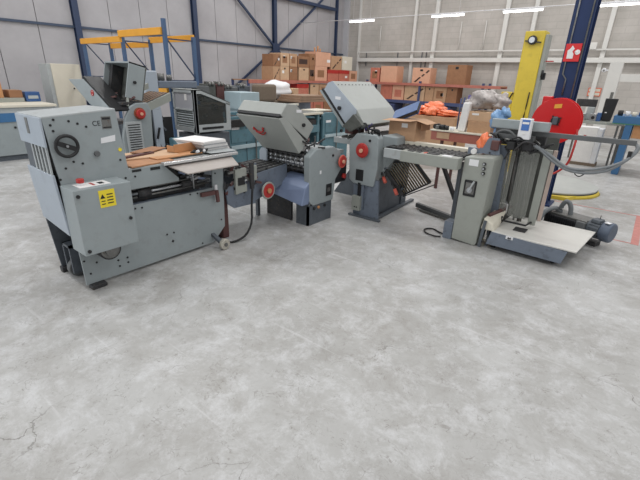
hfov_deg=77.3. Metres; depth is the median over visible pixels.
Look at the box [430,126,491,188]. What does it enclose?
desk
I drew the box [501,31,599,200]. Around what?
wrapper
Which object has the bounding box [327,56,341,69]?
carton
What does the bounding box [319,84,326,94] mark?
carton
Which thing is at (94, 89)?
folder
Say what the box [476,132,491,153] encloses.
plastic bag
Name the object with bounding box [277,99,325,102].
pack
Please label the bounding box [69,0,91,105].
column
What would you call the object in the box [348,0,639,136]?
wall
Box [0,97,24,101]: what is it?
stack
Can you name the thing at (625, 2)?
strip light
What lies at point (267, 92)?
panel
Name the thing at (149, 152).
wood strip
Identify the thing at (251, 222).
power cable
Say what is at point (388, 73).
carton
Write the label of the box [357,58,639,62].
trim
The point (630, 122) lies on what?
workbench
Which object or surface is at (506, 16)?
trim
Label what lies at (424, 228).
cable
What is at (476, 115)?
carton
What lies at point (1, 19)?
trim
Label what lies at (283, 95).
pack
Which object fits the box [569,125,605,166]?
cabinet
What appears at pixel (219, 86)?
machine
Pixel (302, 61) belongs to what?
carton
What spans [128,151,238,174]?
table
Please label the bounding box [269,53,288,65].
carton
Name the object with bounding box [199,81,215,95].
machine
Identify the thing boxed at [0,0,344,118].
wall
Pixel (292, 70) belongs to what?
carton
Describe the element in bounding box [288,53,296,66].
carton
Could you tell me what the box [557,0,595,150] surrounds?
trim
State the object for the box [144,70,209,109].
head
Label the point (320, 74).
carton
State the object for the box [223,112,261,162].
press
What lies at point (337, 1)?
trim
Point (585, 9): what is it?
column
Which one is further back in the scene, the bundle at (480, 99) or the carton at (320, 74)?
the carton at (320, 74)
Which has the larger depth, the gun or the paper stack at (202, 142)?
the gun
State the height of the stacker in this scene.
1.334 m
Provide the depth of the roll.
6.06 m
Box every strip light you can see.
[349,0,374,22]
[431,0,464,17]
[502,0,544,12]
[600,1,639,6]
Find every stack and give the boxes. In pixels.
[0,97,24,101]
[174,135,228,152]
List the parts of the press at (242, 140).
access door, rail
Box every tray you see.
[167,142,196,152]
[492,214,595,252]
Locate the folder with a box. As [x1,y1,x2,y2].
[69,76,129,111]
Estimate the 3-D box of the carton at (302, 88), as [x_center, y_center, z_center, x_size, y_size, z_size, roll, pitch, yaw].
[-0.921,-6.045,16.133,0.616,0.483,0.716,18,27,35]
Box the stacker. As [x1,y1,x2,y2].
[442,118,639,263]
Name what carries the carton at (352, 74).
on the rack at (249, 81)
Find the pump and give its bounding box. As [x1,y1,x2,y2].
[541,199,617,246]
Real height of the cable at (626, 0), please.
0.021 m
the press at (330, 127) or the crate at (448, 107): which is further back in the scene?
the crate at (448, 107)
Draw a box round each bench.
[273,99,310,109]
[567,120,624,165]
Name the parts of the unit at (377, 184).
infeed plate, motor, stand plate, handle, floor rail, adjuster knob, adjuster knob, grid frame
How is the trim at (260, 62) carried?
attached to the wall at (23, 46)
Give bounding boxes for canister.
[585,107,594,119]
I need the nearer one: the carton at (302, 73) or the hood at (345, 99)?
the hood at (345, 99)
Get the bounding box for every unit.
[103,61,152,152]
[236,100,346,225]
[320,81,434,222]
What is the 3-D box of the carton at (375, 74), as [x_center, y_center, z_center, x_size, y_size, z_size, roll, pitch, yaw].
[2.637,-7.466,18.090,0.470,0.590,0.602,18,27,35]
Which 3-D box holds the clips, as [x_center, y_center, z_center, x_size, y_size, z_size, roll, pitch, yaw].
[-1.183,-0.878,3.931,0.122,0.048,0.203,4,22,5]
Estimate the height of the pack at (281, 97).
0.046 m
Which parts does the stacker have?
plate, leg, frame, lift lever, lift rod, rail, rail, lift rod, rail, lift rod, rail, rail, lift rod, plate, corner post, corner trim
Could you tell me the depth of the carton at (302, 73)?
15.73 m
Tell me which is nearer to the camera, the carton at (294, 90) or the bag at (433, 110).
the bag at (433, 110)
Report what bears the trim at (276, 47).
attached to the wall at (23, 46)
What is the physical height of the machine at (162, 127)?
1.500 m
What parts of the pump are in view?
plate, rail, motor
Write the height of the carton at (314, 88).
0.480 m
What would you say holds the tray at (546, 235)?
on the stacker
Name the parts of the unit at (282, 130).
under panel, plate, outfeed plate, drive motor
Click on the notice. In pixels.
(598, 90)
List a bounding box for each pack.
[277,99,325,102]
[279,96,324,99]
[281,94,322,97]
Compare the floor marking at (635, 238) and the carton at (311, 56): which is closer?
the floor marking at (635, 238)
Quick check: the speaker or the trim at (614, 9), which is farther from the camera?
the trim at (614, 9)
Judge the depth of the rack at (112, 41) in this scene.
7.83 m
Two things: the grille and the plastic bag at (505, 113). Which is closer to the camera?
the grille
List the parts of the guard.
panel, frame, frame, handle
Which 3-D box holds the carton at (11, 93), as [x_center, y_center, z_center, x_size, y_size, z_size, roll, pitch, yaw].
[-6.199,-2.955,8.064,0.400,0.140,0.221,18,27,35]
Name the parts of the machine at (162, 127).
leg, rail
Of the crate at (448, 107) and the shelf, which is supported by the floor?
the crate at (448, 107)
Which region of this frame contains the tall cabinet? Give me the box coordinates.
[38,63,85,107]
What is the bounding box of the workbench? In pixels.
[610,114,639,174]
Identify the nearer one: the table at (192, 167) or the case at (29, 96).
the table at (192, 167)
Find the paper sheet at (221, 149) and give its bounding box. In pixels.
[207,148,236,153]
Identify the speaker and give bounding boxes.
[589,113,596,120]
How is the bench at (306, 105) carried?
on the floor
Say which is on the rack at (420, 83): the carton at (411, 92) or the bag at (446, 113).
the carton at (411, 92)
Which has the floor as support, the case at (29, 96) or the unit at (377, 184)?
the unit at (377, 184)
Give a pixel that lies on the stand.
(469, 96)
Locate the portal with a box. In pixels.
[593,62,639,127]
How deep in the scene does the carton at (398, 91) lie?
17.41 m
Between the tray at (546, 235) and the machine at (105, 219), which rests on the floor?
the machine at (105, 219)
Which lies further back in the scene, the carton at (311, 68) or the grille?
the carton at (311, 68)
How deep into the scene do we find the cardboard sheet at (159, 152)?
3.72 m
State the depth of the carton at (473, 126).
5.99 m
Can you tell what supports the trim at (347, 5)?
attached to the wall at (396, 32)
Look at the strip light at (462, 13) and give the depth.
13.32 m
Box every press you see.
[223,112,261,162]
[301,108,347,155]
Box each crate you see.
[388,102,402,111]
[424,105,456,110]
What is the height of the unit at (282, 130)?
1.384 m
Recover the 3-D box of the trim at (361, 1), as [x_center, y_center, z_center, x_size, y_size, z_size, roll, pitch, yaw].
[1.908,-9.795,19.253,0.100,7.000,0.110,18,27,35]
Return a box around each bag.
[419,105,426,113]
[422,106,438,115]
[424,101,447,109]
[437,109,460,116]
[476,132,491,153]
[489,107,510,137]
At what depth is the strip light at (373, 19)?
15.29 m
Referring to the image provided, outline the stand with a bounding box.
[456,95,470,128]
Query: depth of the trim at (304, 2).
17.47 m
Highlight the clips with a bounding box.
[190,148,207,152]
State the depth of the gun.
6.30 m
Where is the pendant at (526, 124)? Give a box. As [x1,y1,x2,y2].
[517,118,533,139]
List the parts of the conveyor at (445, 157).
rail, switch panel, rail, leg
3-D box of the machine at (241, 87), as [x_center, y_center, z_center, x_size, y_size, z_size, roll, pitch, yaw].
[-1.789,-3.337,8.753,0.484,0.185,0.320,18,27,35]
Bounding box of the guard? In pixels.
[171,88,230,188]
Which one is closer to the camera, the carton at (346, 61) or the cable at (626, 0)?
the cable at (626, 0)
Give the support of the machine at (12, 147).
on the floor
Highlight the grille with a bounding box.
[25,129,65,213]
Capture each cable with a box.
[219,186,253,242]
[305,0,639,22]
[424,228,442,236]
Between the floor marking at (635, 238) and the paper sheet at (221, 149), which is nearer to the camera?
the paper sheet at (221, 149)
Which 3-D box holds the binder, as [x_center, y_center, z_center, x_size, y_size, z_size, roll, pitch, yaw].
[1.080,-1.594,4.986,0.372,0.278,0.220,15,26,30]
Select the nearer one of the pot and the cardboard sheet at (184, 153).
the cardboard sheet at (184, 153)
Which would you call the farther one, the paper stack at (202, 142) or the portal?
the portal
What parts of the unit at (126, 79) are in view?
louvre panel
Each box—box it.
[224,91,258,111]
[589,42,597,49]
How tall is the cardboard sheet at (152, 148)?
0.010 m
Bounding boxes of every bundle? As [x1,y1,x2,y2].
[265,80,291,98]
[465,90,511,109]
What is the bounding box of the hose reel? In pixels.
[532,96,582,173]
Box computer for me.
[600,98,618,120]
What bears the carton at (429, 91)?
on the rack at (420, 83)
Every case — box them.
[22,91,40,101]
[595,113,601,120]
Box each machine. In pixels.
[0,101,56,161]
[15,105,229,289]
[133,83,180,149]
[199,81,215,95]
[199,158,286,237]
[213,81,224,99]
[224,84,237,90]
[232,83,249,91]
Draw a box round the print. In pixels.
[101,193,113,204]
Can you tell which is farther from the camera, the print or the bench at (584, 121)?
the bench at (584, 121)
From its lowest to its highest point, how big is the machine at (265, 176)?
0.823 m
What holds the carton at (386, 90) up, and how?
on the rack at (420, 83)
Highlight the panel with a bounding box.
[252,84,275,101]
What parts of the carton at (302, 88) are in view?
lid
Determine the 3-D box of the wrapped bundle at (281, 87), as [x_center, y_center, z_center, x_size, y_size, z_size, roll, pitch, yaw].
[-1.075,-3.658,9.718,0.512,0.443,1.106,18,27,35]
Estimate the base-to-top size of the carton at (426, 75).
0.610 m
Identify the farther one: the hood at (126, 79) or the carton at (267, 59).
the carton at (267, 59)
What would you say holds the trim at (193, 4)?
attached to the wall at (23, 46)
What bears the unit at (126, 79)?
on the floor
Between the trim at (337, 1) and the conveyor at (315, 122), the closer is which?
the conveyor at (315, 122)
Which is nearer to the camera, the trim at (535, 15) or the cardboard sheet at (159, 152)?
the cardboard sheet at (159, 152)
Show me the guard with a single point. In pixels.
(197, 112)
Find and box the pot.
[617,110,623,115]
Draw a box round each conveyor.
[294,103,322,144]
[383,141,471,219]
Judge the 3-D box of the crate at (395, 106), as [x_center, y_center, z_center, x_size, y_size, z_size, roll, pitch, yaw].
[3.126,-5.875,18.138,0.940,0.660,0.840,18,27,35]
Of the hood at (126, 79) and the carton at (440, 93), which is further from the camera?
the carton at (440, 93)
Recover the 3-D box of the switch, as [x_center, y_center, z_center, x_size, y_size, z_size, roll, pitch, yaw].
[1.558,-0.537,4.177,0.125,0.173,0.044,18,27,35]
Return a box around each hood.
[103,61,145,106]
[236,113,304,152]
[238,100,313,138]
[320,81,394,128]
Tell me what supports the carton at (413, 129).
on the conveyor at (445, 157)
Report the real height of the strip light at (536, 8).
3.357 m
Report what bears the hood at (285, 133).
attached to the unit at (282, 130)
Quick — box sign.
[563,43,582,61]
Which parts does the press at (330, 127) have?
access door, frame, rail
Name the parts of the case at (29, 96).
plate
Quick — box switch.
[463,180,476,196]
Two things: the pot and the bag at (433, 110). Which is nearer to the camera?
the pot
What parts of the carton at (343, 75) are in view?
lid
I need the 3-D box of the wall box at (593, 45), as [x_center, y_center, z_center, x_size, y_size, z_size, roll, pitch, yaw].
[9.376,-6.673,13.764,0.260,0.220,0.100,18,27,35]
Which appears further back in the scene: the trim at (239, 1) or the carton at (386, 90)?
the carton at (386, 90)
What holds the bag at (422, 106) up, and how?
on the carton at (449, 121)
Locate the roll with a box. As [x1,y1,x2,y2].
[457,102,471,131]
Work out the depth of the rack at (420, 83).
16.43 m
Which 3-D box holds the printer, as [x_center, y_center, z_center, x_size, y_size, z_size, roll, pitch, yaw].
[6.162,-3.042,9.296,0.400,0.440,0.150,18,27,35]
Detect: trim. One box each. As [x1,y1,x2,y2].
[0,18,342,54]
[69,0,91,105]
[190,0,202,82]
[237,0,272,45]
[237,50,272,82]
[272,0,279,52]
[279,0,322,44]
[287,0,336,10]
[331,0,338,111]
[342,0,350,56]
[356,0,362,81]
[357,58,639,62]
[358,48,639,52]
[405,0,419,106]
[429,0,441,67]
[482,20,487,49]
[487,0,511,110]
[530,0,540,30]
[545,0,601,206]
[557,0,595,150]
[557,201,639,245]
[582,0,619,125]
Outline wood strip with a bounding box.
[125,151,153,158]
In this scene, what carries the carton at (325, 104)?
on the floor
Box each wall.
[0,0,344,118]
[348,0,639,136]
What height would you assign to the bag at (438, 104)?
0.260 m
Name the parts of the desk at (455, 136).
leg, drawer, leg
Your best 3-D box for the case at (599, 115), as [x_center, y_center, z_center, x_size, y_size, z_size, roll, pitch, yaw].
[6.203,-2.737,8.895,0.080,0.180,0.150,18,27,35]
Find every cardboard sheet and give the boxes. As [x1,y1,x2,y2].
[125,149,177,160]
[127,158,173,167]
[130,146,165,153]
[149,150,201,159]
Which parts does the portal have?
post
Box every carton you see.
[0,83,3,97]
[2,89,22,97]
[262,54,279,66]
[262,66,279,79]
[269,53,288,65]
[280,66,288,79]
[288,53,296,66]
[289,67,296,79]
[290,83,308,93]
[290,88,297,93]
[297,56,308,67]
[297,67,308,80]
[298,54,314,65]
[305,51,330,66]
[308,84,318,94]
[309,66,314,80]
[313,102,322,108]
[314,66,326,80]
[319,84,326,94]
[323,102,330,111]
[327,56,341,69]
[327,70,338,80]
[338,70,348,80]
[340,56,351,70]
[349,71,356,81]
[370,68,380,81]
[380,66,403,82]
[380,85,392,98]
[383,118,436,141]
[392,85,407,99]
[404,86,425,100]
[409,114,464,146]
[412,68,436,83]
[424,86,434,101]
[433,87,447,102]
[446,65,472,84]
[446,87,462,102]
[467,121,493,133]
[468,110,493,121]
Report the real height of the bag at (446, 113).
0.125 m
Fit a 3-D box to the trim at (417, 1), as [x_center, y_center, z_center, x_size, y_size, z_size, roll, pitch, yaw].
[4.151,-9.050,17.608,0.120,7.000,0.110,18,27,35]
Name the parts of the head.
motor, motor, arm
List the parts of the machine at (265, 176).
motor, plate, slide rod, plate, leg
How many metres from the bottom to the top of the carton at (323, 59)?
0.536 m
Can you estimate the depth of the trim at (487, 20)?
15.90 m
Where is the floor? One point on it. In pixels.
(342, 346)
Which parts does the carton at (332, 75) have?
lid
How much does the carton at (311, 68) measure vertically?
0.540 m
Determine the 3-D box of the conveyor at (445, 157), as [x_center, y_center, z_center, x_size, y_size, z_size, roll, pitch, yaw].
[1.294,-0.681,4.883,1.124,0.950,0.973,18,27,35]
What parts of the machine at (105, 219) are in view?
panel, panel, knob, rating plate, gear motor, panel, clamp handle, wheel arm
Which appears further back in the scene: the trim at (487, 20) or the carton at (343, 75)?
the carton at (343, 75)
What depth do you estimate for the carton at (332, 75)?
17.14 m
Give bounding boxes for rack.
[80,18,198,136]
[231,79,330,93]
[366,79,506,110]
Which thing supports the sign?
attached to the trim at (579, 0)
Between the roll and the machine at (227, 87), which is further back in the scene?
the machine at (227, 87)
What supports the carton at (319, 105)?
on the floor
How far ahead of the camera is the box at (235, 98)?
7.99 m
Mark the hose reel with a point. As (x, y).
(565, 115)
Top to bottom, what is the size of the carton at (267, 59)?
0.409 m
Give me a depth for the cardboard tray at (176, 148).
3.87 m
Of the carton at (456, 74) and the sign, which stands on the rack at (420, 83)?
the carton at (456, 74)
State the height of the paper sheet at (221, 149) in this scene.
0.004 m
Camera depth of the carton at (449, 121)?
8.11 m
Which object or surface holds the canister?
on the bench at (584, 121)
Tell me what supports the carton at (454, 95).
on the rack at (420, 83)
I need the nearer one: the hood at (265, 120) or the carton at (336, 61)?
the hood at (265, 120)
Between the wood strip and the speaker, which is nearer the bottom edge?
the wood strip
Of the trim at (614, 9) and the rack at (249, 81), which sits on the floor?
the rack at (249, 81)
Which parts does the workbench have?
leg, drawer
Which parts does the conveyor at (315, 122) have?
rail, leg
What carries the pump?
on the floor
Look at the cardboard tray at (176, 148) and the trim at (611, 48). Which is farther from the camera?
the trim at (611, 48)
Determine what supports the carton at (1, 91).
on the stack at (5, 99)
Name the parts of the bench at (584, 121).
leg, leg, leg, leg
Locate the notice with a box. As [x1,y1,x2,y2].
[587,88,601,96]
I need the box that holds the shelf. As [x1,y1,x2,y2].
[169,156,238,174]
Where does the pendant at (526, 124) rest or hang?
attached to the stacker
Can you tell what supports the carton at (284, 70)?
on the rack at (249, 81)
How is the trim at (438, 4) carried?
attached to the wall at (396, 32)
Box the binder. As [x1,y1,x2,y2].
[393,101,421,118]
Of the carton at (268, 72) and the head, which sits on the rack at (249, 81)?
the carton at (268, 72)
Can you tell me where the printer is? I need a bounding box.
[576,99,597,111]
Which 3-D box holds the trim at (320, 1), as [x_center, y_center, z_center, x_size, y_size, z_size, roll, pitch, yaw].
[-0.576,-9.713,17.358,0.070,2.827,3.891,18,27,35]
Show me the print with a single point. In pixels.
(106, 198)
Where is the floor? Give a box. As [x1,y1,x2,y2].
[0,125,639,479]
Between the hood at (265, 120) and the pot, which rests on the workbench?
the pot
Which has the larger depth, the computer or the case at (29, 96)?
the computer
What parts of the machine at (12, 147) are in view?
panel, panel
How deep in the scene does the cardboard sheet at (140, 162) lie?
3.46 m

